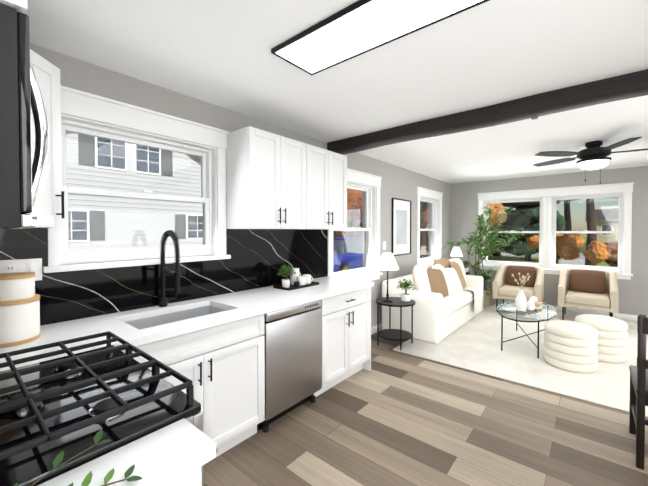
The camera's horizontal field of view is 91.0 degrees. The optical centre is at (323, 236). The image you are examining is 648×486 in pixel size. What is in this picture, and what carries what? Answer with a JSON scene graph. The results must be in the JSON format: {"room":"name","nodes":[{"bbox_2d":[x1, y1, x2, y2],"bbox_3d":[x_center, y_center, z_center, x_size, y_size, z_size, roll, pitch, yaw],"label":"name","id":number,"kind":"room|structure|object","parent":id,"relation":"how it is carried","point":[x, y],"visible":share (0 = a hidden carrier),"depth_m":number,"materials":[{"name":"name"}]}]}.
{"room":"living room and kitchen","nodes":[
{"label":"living room and kitchen","id":0,"kind":"room"},
{"bbox_2d":[30,43,450,326],"bbox_3d":[0.321,0.144,4.164,0.220,2.640,7.655,1,1,40],"label":"wall","id":1,"kind":"structure","parent":0,"point":[396,181],"depth_m":2.94,"materials":[{"name":"paint"}]},
{"bbox_2d":[28,49,64,227],"bbox_3d":[-1.493,-0.428,1.354,0.588,0.780,0.588,1,1,40],"label":"upper cabinet","id":2,"kind":"object","parent":1,"relation":"attached to","point":[48,208],"visible":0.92,"depth_m":1.51,"materials":[{"name":"white wood"}]},
{"bbox_2d":[43,85,230,272],"bbox_3d":[-1.215,-0.331,2.227,0.200,1.045,1.169,1,1,40],"label":"window","id":3,"kind":"structure","parent":1,"relation":"in","point":[84,254],"depth_m":2.15,"materials":[{"name":"white wood"}]},
{"bbox_2d":[0,228,327,325],"bbox_3d":[-0.934,0.210,2.483,0.012,0.533,3.024,1,1,40],"label":"backsplash","id":4,"kind":"structure","parent":1,"relation":"attached to","point":[259,258],"depth_m":2.26,"materials":[{"name":"black stone"}]},
{"bbox_2d":[0,258,41,280],"bbox_3d":[-1.593,0.181,1.675,0.014,0.120,0.170,1,1,40],"label":"electrical outlet plate","id":5,"kind":"object","parent":4,"relation":"attached to","point":[21,265],"visible":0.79,"depth_m":1.68,"materials":[{"name":"white plastic"}]},
{"bbox_2d":[226,126,309,228],"bbox_3d":[-0.486,-0.452,2.763,0.323,0.780,0.633,1,1,40],"label":"upper cabinet","id":6,"kind":"object","parent":1,"relation":"attached to","point":[274,181],"depth_m":2.58,"materials":[{"name":"white wood"}]},
{"bbox_2d":[310,145,346,229],"bbox_3d":[-0.079,-0.460,3.248,0.323,0.780,0.633,1,1,40],"label":"upper cabinet","id":7,"kind":"object","parent":1,"relation":"attached to","point":[328,169],"depth_m":3.14,"materials":[{"name":"white wood"}]},
{"bbox_2d":[327,168,382,280],"bbox_3d":[0.373,-0.109,4.128,0.200,1.453,1.209,1,1,40],"label":"window","id":8,"kind":"structure","parent":1,"relation":"in","point":[367,226],"depth_m":4.41,"materials":[{"name":"white wood"}]},
{"bbox_2d":[371,323,381,334],"bbox_3d":[1.388,1.296,5.275,0.014,0.100,4.170,1,1,40],"label":"baseboard","id":9,"kind":"structure","parent":1,"relation":"attached to","point":[373,329],"depth_m":4.47,"materials":[{"name":"white wood"}]},
{"bbox_2d":[391,198,410,255],"bbox_3d":[1.237,-0.143,5.058,0.026,0.885,0.640,1,1,40],"label":"framed picture","id":10,"kind":"object","parent":1,"relation":"attached to","point":[401,227],"visible":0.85,"depth_m":5.05,"materials":[{"name":"white paper"}]},
{"bbox_2d":[417,186,442,267],"bbox_3d":[1.945,-0.140,6.005,0.200,1.453,1.204,1,1,40],"label":"window","id":11,"kind":"structure","parent":1,"relation":"in","point":[433,230],"depth_m":6.22,"materials":[{"name":"white wood"}]},
{"bbox_2d":[26,0,647,183],"bbox_3d":[2.207,-1.124,2.563,5.140,0.150,7.655,1,1,40],"label":"ceiling","id":12,"kind":"structure","parent":0,"point":[220,54],"depth_m":1.96,"materials":[{"name":"white paint"}]},
{"bbox_2d":[271,0,489,74],"bbox_3d":[0.279,-1.019,1.499,1.210,0.024,0.335,1,1,40],"label":"ceiling light panel","id":13,"kind":"object","parent":12,"relation":"attached to","point":[356,29],"visible":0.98,"depth_m":1.56,"materials":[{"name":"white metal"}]},
{"bbox_2d":[327,69,647,154],"bbox_3d":[1.884,-0.975,2.179,4.696,0.134,0.178,1,1,40],"label":"ceiling beam","id":14,"kind":"structure","parent":12,"relation":"attached to","point":[612,89],"depth_m":2.47,"materials":[{"name":"brown wood"}]},
{"bbox_2d":[533,137,647,183],"bbox_3d":[3.105,-0.824,3.629,1.285,0.484,1.293,1,1,40],"label":"ceiling fan","id":15,"kind":"object","parent":12,"relation":"hanging from","point":[593,155],"visible":1,"depth_m":3.55,"materials":[{"name":"black metal"}]},
{"bbox_2d":[204,310,647,485],"bbox_3d":[2.207,1.450,2.606,5.140,0.120,7.655,1,1,40],"label":"floor","id":16,"kind":"structure","parent":0,"point":[392,417],"depth_m":2.20,"materials":[{"name":"brown wood"}]},
{"bbox_2d":[0,331,217,485],"bbox_3d":[-0.838,0.919,0.954,0.756,0.997,0.746,1,1,40],"label":"range","id":17,"kind":"object","parent":16,"relation":"on","point":[71,405],"visible":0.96,"depth_m":0.88,"materials":[{"name":"black metal"}]},
{"bbox_2d":[121,314,264,485],"bbox_3d":[-0.950,0.963,2.017,0.595,0.876,0.980,1,1,40],"label":"base cabinet","id":18,"kind":"object","parent":16,"relation":"on","point":[222,367],"depth_m":1.96,"materials":[{"name":"white wood"}]},
{"bbox_2d":[38,418,215,485],"bbox_3d":[-0.530,0.528,0.592,0.162,0.038,0.633,1,1,40],"label":"countertop","id":19,"kind":"structure","parent":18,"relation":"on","point":[170,454],"depth_m":0.73,"materials":[{"name":"white stone"}]},
{"bbox_2d":[14,429,142,485],"bbox_3d":[-0.548,0.471,0.554,0.142,0.068,0.387,1,1,40],"label":"vine","id":20,"kind":"object","parent":19,"relation":"on","point":[88,477],"visible":0.9,"depth_m":0.65,"materials":[{"name":"green plant"}]},
{"bbox_2d":[0,276,373,371],"bbox_3d":[-0.680,0.581,2.266,0.685,0.200,3.005,1,1,40],"label":"countertop","id":21,"kind":"structure","parent":18,"relation":"on","point":[138,327],"depth_m":2.02,"materials":[{"name":"white stone"}]},
{"bbox_2d":[0,272,39,347],"bbox_3d":[-1.468,0.336,1.500,0.196,0.314,0.196,1,1,40],"label":"canisters","id":22,"kind":"object","parent":21,"relation":"on","point":[19,311],"visible":1,"depth_m":1.45,"materials":[{"name":"white ceramic"}]},
{"bbox_2d":[159,230,180,306],"bbox_3d":[-1.008,0.221,2.146,0.258,0.523,0.118,1,1,40],"label":"faucet","id":23,"kind":"object","parent":21,"relation":"on","point":[163,299],"visible":1,"depth_m":2.13,"materials":[{"name":"black metal"}]},
{"bbox_2d":[273,264,318,290],"bbox_3d":[-0.259,0.358,2.976,0.200,0.221,0.427,1,1,40],"label":"tray","id":24,"kind":"object","parent":21,"relation":"on","point":[295,281],"visible":1,"depth_m":2.93,"materials":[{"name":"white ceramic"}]},
{"bbox_2d":[277,264,295,287],"bbox_3d":[-0.341,0.355,2.888,0.174,0.213,0.187,1,1,40],"label":"potted plant","id":25,"kind":"object","parent":24,"relation":"on","point":[286,282],"depth_m":2.88,"materials":[{"name":"green plant"}]},
{"bbox_2d":[297,276,306,285],"bbox_3d":[-0.203,0.418,2.974,0.080,0.085,0.101,1,1,40],"label":"mug","id":26,"kind":"object","parent":24,"relation":"on","point":[302,280],"depth_m":2.93,"materials":[{"name":"white ceramic"}]},
{"bbox_2d":[303,274,312,283],"bbox_3d":[-0.161,0.416,3.086,0.080,0.085,0.097,1,1,40],"label":"mug","id":27,"kind":"object","parent":24,"relation":"on","point":[309,281],"depth_m":3.05,"materials":[{"name":"white ceramic"}]},
{"bbox_2d":[258,299,321,432],"bbox_3d":[-0.425,0.955,2.614,0.583,0.866,0.594,1,1,40],"label":"dishwasher","id":28,"kind":"object","parent":16,"relation":"on","point":[293,357],"visible":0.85,"depth_m":2.39,"materials":[{"name":"silver metal"}]},
{"bbox_2d":[313,287,370,396],"bbox_3d":[0.006,0.944,3.156,0.598,0.876,0.775,1,1,40],"label":"base cabinet","id":29,"kind":"object","parent":16,"relation":"on","point":[346,317],"depth_m":2.93,"materials":[{"name":"white wood"}]},
{"bbox_2d":[376,297,414,350],"bbox_3d":[0.895,1.089,4.008,0.490,0.554,0.490,1,1,40],"label":"end table","id":30,"kind":"object","parent":16,"relation":"on","point":[400,335],"visible":0.88,"depth_m":3.98,"materials":[{"name":"black metal"}]},
{"bbox_2d":[377,253,398,301],"bbox_3d":[0.797,0.511,3.990,0.280,0.600,0.280,1,1,40],"label":"table lamp","id":31,"kind":"object","parent":30,"relation":"on","point":[387,261],"visible":1,"depth_m":3.92,"materials":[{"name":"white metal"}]},
{"bbox_2d":[397,279,414,300],"bbox_3d":[1.036,0.674,4.033,0.258,0.274,0.260,1,1,40],"label":"potted plant","id":32,"kind":"object","parent":30,"relation":"on","point":[405,296],"visible":1,"depth_m":4.00,"materials":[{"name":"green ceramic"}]},
{"bbox_2d":[393,303,647,416],"bbox_3d":[3.054,1.357,4.240,2.900,0.012,3.480,1,1,40],"label":"rug","id":33,"kind":"object","parent":16,"relation":"on","point":[473,344],"visible":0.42,"depth_m":3.58,"materials":[{"name":"white carpet"}]},
{"bbox_2d":[382,258,483,343],"bbox_3d":[1.847,0.853,5.046,0.883,0.966,2.246,1,1,40],"label":"sofa","id":34,"kind":"object","parent":33,"relation":"on","point":[447,295],"visible":0.9,"depth_m":4.41,"materials":[{"name":"white fabric"}]},
{"bbox_2d":[412,264,430,291],"bbox_3d":[1.416,0.658,4.530,0.258,0.519,0.538,1,1,40],"label":"pillow","id":35,"kind":"object","parent":34,"relation":"on","point":[421,276],"depth_m":4.38,"materials":[{"name":"white fabric"}]},
{"bbox_2d":[431,264,444,277],"bbox_3d":[1.796,0.672,4.891,0.240,0.476,0.499,1,1,40],"label":"pillow","id":36,"kind":"object","parent":34,"relation":"on","point":[439,268],"depth_m":4.79,"materials":[{"name":"white fabric"}]},
{"bbox_2d":[427,269,448,296],"bbox_3d":[1.647,0.686,4.651,0.244,0.414,0.439,1,1,40],"label":"pillow","id":37,"kind":"object","parent":34,"relation":"on","point":[435,277],"depth_m":4.58,"materials":[{"name":"brown fabric"}]},
{"bbox_2d":[433,258,450,267],"bbox_3d":[1.981,0.637,5.205,0.248,0.538,0.559,1,1,40],"label":"pillow","id":38,"kind":"object","parent":34,"relation":"on","point":[443,262],"depth_m":5.17,"materials":[{"name":"beige fabric"}]},
{"bbox_2d":[443,268,462,294],"bbox_3d":[1.975,0.691,4.950,0.263,0.384,0.421,1,1,40],"label":"pillow","id":39,"kind":"object","parent":34,"relation":"on","point":[451,277],"depth_m":4.88,"materials":[{"name":"white fabric"}]},
{"bbox_2d":[449,258,465,280],"bbox_3d":[2.343,0.640,5.606,0.230,0.505,0.518,1,1,40],"label":"pillow","id":40,"kind":"object","parent":34,"relation":"on","point":[457,261],"depth_m":5.61,"materials":[{"name":"white fabric"}]},
{"bbox_2d":[449,261,465,288],"bbox_3d":[2.234,0.665,5.320,0.261,0.470,0.499,1,1,40],"label":"pillow","id":41,"kind":"object","parent":34,"relation":"on","point":[452,264],"depth_m":5.23,"materials":[{"name":"beige fabric"}]},
{"bbox_2d":[463,286,481,312],"bbox_3d":[2.361,1.032,5.258,0.363,0.360,0.440,1,1,40],"label":"sofa armrest","id":42,"kind":"object","parent":34,"relation":"on","point":[475,304],"depth_m":5.13,"materials":[{"name":"white fabric"}]},
{"bbox_2d":[443,206,524,305],"bbox_3d":[2.911,0.363,5.899,1.304,1.919,1.076,1,1,40],"label":"plant","id":43,"kind":"object","parent":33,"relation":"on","point":[487,292],"visible":0.98,"depth_m":5.96,"materials":[{"name":"green plant"}]},
{"bbox_2d":[492,265,543,316],"bbox_3d":[3.444,0.933,5.633,0.705,0.788,0.658,1,1,40],"label":"armchair","id":44,"kind":"object","parent":33,"relation":"on","point":[505,286],"visible":0.79,"depth_m":5.60,"materials":[{"name":"beige fabric"}]},
{"bbox_2d":[506,266,535,286],"bbox_3d":[3.538,0.718,5.742,0.460,0.361,0.192,1,1,40],"label":"pillow","id":45,"kind":"object","parent":44,"relation":"on","point":[510,270],"depth_m":5.70,"materials":[{"name":"brown fabric"}]},
{"bbox_2d":[496,300,557,358],"bbox_3d":[2.567,1.135,4.044,0.640,0.437,1.280,1,1,40],"label":"coffee table","id":46,"kind":"object","parent":33,"relation":"on","point":[516,318],"visible":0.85,"depth_m":3.80,"materials":[{"name":"clear glass"}]},
{"bbox_2d":[512,272,529,310],"bbox_3d":[2.445,0.686,3.960,0.191,0.462,0.213,1,1,40],"label":"vase","id":47,"kind":"object","parent":46,"relation":"on","point":[520,302],"visible":1,"depth_m":3.92,"materials":[{"name":"white ceramic"}]},
{"bbox_2d":[527,297,534,309],"bbox_3d":[2.580,0.839,3.976,0.090,0.155,0.090,1,1,40],"label":"vase","id":48,"kind":"object","parent":46,"relation":"on","point":[530,304],"visible":1,"depth_m":3.95,"materials":[{"name":"white ceramic"}]},
{"bbox_2d":[535,301,542,309],"bbox_3d":[2.716,0.886,4.124,0.188,0.056,0.252,1,1,36],"label":"books","id":49,"kind":"object","parent":46,"relation":"on","point":[538,305],"visible":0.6,"depth_m":4.01,"materials":[{"name":"beige paper"}]},
{"bbox_2d":[544,320,598,372],"bbox_3d":[2.612,1.145,3.381,0.456,0.439,0.456,1,1,40],"label":"ottoman","id":50,"kind":"object","parent":33,"relation":"on","point":[570,346],"visible":1,"depth_m":3.22,"materials":[{"name":"beige fabric"}]},
{"bbox_2d":[558,268,618,319],"bbox_3d":[4.157,0.943,5.036,0.705,0.788,0.658,1,1,40],"label":"armchair","id":51,"kind":"object","parent":33,"relation":"on","point":[588,289],"visible":0.96,"depth_m":5.00,"materials":[{"name":"beige fabric"}]},
{"bbox_2d":[569,269,605,293],"bbox_3d":[4.251,0.728,5.145,0.460,0.361,0.192,1,1,40],"label":"pillow","id":52,"kind":"object","parent":51,"relation":"on","point":[580,280],"depth_m":5.10,"materials":[{"name":"brown fabric"}]},
{"bbox_2d":[575,314,627,362],"bbox_3d":[3.144,1.141,3.627,0.456,0.439,0.456,1,1,40],"label":"ottoman","id":53,"kind":"object","parent":33,"relation":"on","point":[612,340],"visible":0.71,"depth_m":3.43,"materials":[{"name":"beige fabric"}]},
{"bbox_2d":[629,314,647,469],"bbox_3d":[2.221,0.937,1.921,0.520,0.930,0.514,1,1,40],"label":"dining chair","id":54,"kind":"object","parent":16,"relation":"on","point":[638,421],"visible":1,"depth_m":1.92,"materials":[{"name":"brown wood"}]},
{"bbox_3d":[2.682,1.017,6.360,0.400,0.619,0.400,1,1,40],"label":"side table","id":55,"kind":"object","parent":16,"relation":"on","visible":0},
{"bbox_2d":[450,247,462,257],"bbox_3d":[2.639,0.462,6.346,0.240,0.490,0.240,1,1,40],"label":"table lamp","id":56,"kind":"object","parent":55,"relation":"on","point":[456,252],"visible":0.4,"depth_m":6.27,"materials":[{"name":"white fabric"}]},
{"bbox_2d":[463,260,468,271],"bbox_3d":[2.827,0.593,6.336,0.184,0.229,0.199,1,1,40],"label":"potted plant","id":57,"kind":"object","parent":55,"relation":"on","point":[465,264],"visible":0.92,"depth_m":6.31,"materials":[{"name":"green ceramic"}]},
{"bbox_2d":[450,166,647,316],"bbox_3d":[4.594,0.123,5.435,4.700,2.640,0.220,1,1,40],"label":"wall","id":58,"kind":"structure","parent":0,"point":[633,295],"depth_m":5.49,"materials":[{"name":"paint"}]},
{"bbox_2d":[485,198,541,266],"bbox_3d":[3.664,-0.071,6.191,0.970,1.278,0.100,1,1,40],"label":"window","id":59,"kind":"structure","parent":58,"relation":"in","point":[497,262],"depth_m":6.10,"materials":[{"name":"white wood"}]},
{"bbox_2d":[477,182,633,279],"bbox_3d":[4.043,-0.092,5.814,2.299,1.543,0.200,1,1,40],"label":"window","id":60,"kind":"structure","parent":58,"relation":"in","point":[619,232],"depth_m":5.55,"materials":[{"name":"white wood"}]},
{"bbox_2d":[492,298,637,321],"bbox_3d":[4.524,1.294,5.360,4.686,0.100,0.014,1,1,40],"label":"baseboard","id":61,"kind":"structure","parent":58,"relation":"attached to","point":[627,317],"depth_m":5.43,"materials":[{"name":"white wood"}]},
{"bbox_3d":[-0.179,0.219,-0.265,4.700,2.640,0.220,1,1,40],"label":"wall","id":62,"kind":"structure","parent":0,"visible":0},
{"bbox_2d":[0,0,27,13],"bbox_3d":[-0.985,-0.631,0.752,0.760,0.355,0.323,1,1,40],"label":"upper cabinet","id":63,"kind":"object","parent":62,"relation":"attached to","point":[21,6],"visible":0.17,"depth_m":0.63,"materials":[{"name":"white wood"}]},
{"bbox_2d":[0,3,48,228],"bbox_3d":[-0.965,-0.234,0.782,0.756,0.430,0.384,1,1,40],"label":"microwave","id":64,"kind":"object","parent":63,"relation":"attached to","point":[21,176],"visible":1,"depth_m":0.63,"materials":[{"name":"black metal"}]},
{"label":"outside","id":65,"kind":"structure","parent":0,"visible":0},
{"bbox_2d":[488,235,609,266],"bbox_3d":[17.504,1.423,24.542,300.000,0.200,300.000,1,1,40],"label":"ground","id":66,"kind":"structure","parent":65,"point":[520,259],"depth_m":20.03,"materials":[{"name":"green plant"}]},
{"bbox_2d":[66,131,202,248],"bbox_3d":[-10.553,-1.556,14.332,10.715,6.100,8.780,1,1,40],"label":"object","id":67,"kind":"structure","parent":66,"relation":"on","point":[79,151],"depth_m":11.07,"materials":[{"name":"white"}]},
{"bbox_2d":[333,237,362,271],"bbox_3d":[0.936,0.786,12.839,1.880,1.465,4.400,1,1,40],"label":"car","id":68,"kind":"object","parent":66,"relation":"on","point":[340,251],"depth_m":11.64,"materials":[{"name":"blue metal"}]},
{"bbox_2d":[333,188,428,236],"bbox_3d":[0.942,-3.071,18.333,10.193,9.027,8.535,1,1,40],"label":"tree","id":69,"kind":"object","parent":66,"relation":"on","point":[358,195],"depth_m":14.47,"materials":[{"name":"orange plant"}]},
{"bbox_2d":[420,202,428,257],"bbox_3d":[4.159,-1.135,13.431,5.593,5.300,4.011,1,1,40],"label":"tree","id":70,"kind":"object","parent":66,"relation":"on","point":[422,226],"depth_m":13.01,"materials":[{"name":"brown plant"}]},
{"bbox_2d":[425,228,427,256],"bbox_3d":[5.926,-3.781,19.511,5.914,11.014,6.294,1,1,40],"label":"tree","id":71,"kind":"object","parent":66,"relation":"on","point":[426,244],"depth_m":17.09,"materials":[{"name":"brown plant"}]},
{"bbox_2d":[426,203,506,235],"bbox_3d":[7.208,-1.636,17.834,5.375,6.182,5.517,1,1,40],"label":"tree","id":72,"kind":"object","parent":66,"relation":"on","point":[495,212],"depth_m":15.85,"materials":[{"name":"orange plant"}]},
{"bbox_2d":[490,249,500,255],"bbox_3d":[11.839,0.843,21.971,0.600,1.045,0.660,1,1,40],"label":"bin","id":73,"kind":"object","parent":66,"relation":"on","point":[494,254],"depth_m":21.75,"materials":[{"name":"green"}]},
{"bbox_2d":[489,200,565,260],"bbox_3d":[11.924,-5.341,18.575,4.498,13.526,4.064,1,1,40],"label":"tree","id":74,"kind":"object","parent":66,"relation":"on","point":[521,224],"depth_m":17.66,"materials":[{"name":"green plant"}]},
{"bbox_2d":[489,250,584,264],"bbox_3d":[2.098,1.621,6.140,300.000,0.020,52.000,1,1,40],"label":"road","id":75,"kind":"structure","parent":66,"relation":"on","point":[579,260],"depth_m":18.52,"materials":[{"name":"grey asphalt"}]},
{"bbox_2d":[526,233,584,263],"bbox_3d":[7.948,0.695,11.007,1.615,1.752,1.486,1,1,40],"label":"tree","id":76,"kind":"object","parent":66,"relation":"on","point":[576,242],"depth_m":10.36,"materials":[{"name":"orange plant"}]},
{"bbox_2d":[562,197,618,234],"bbox_3d":[25.021,-5.321,31.982,11.117,13.050,9.845,1,1,40],"label":"tree","id":77,"kind":"object","parent":66,"relation":"on","point":[567,218],"depth_m":31.64,"materials":[{"name":"brown plant"}]},
{"bbox_2d":[585,198,596,265],"bbox_3d":[11.044,-2.265,12.051,5.923,7.605,3.844,1,1,40],"label":"tree","id":78,"kind":"object","parent":66,"relation":"on","point":[591,215],"depth_m":12.21,"materials":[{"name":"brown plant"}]},
{"bbox_2d":[583,241,617,266],"bbox_3d":[8.585,0.853,9.243,1.696,1.500,1.468,1,1,40],"label":"tree","id":79,"kind":"object","parent":66,"relation":"on","point":[594,255],"depth_m":9.15,"materials":[{"name":"orange plant"}]},
{"bbox_2d":[585,209,617,242],"bbox_3d":[38.163,-1.162,38.507,10.100,4.500,8.800,1,1,40],"label":"house","id":80,"kind":"structure","parent":66,"relation":"on","point":[605,238],"depth_m":37.67,"materials":[{"name":"beige"}]}
]}

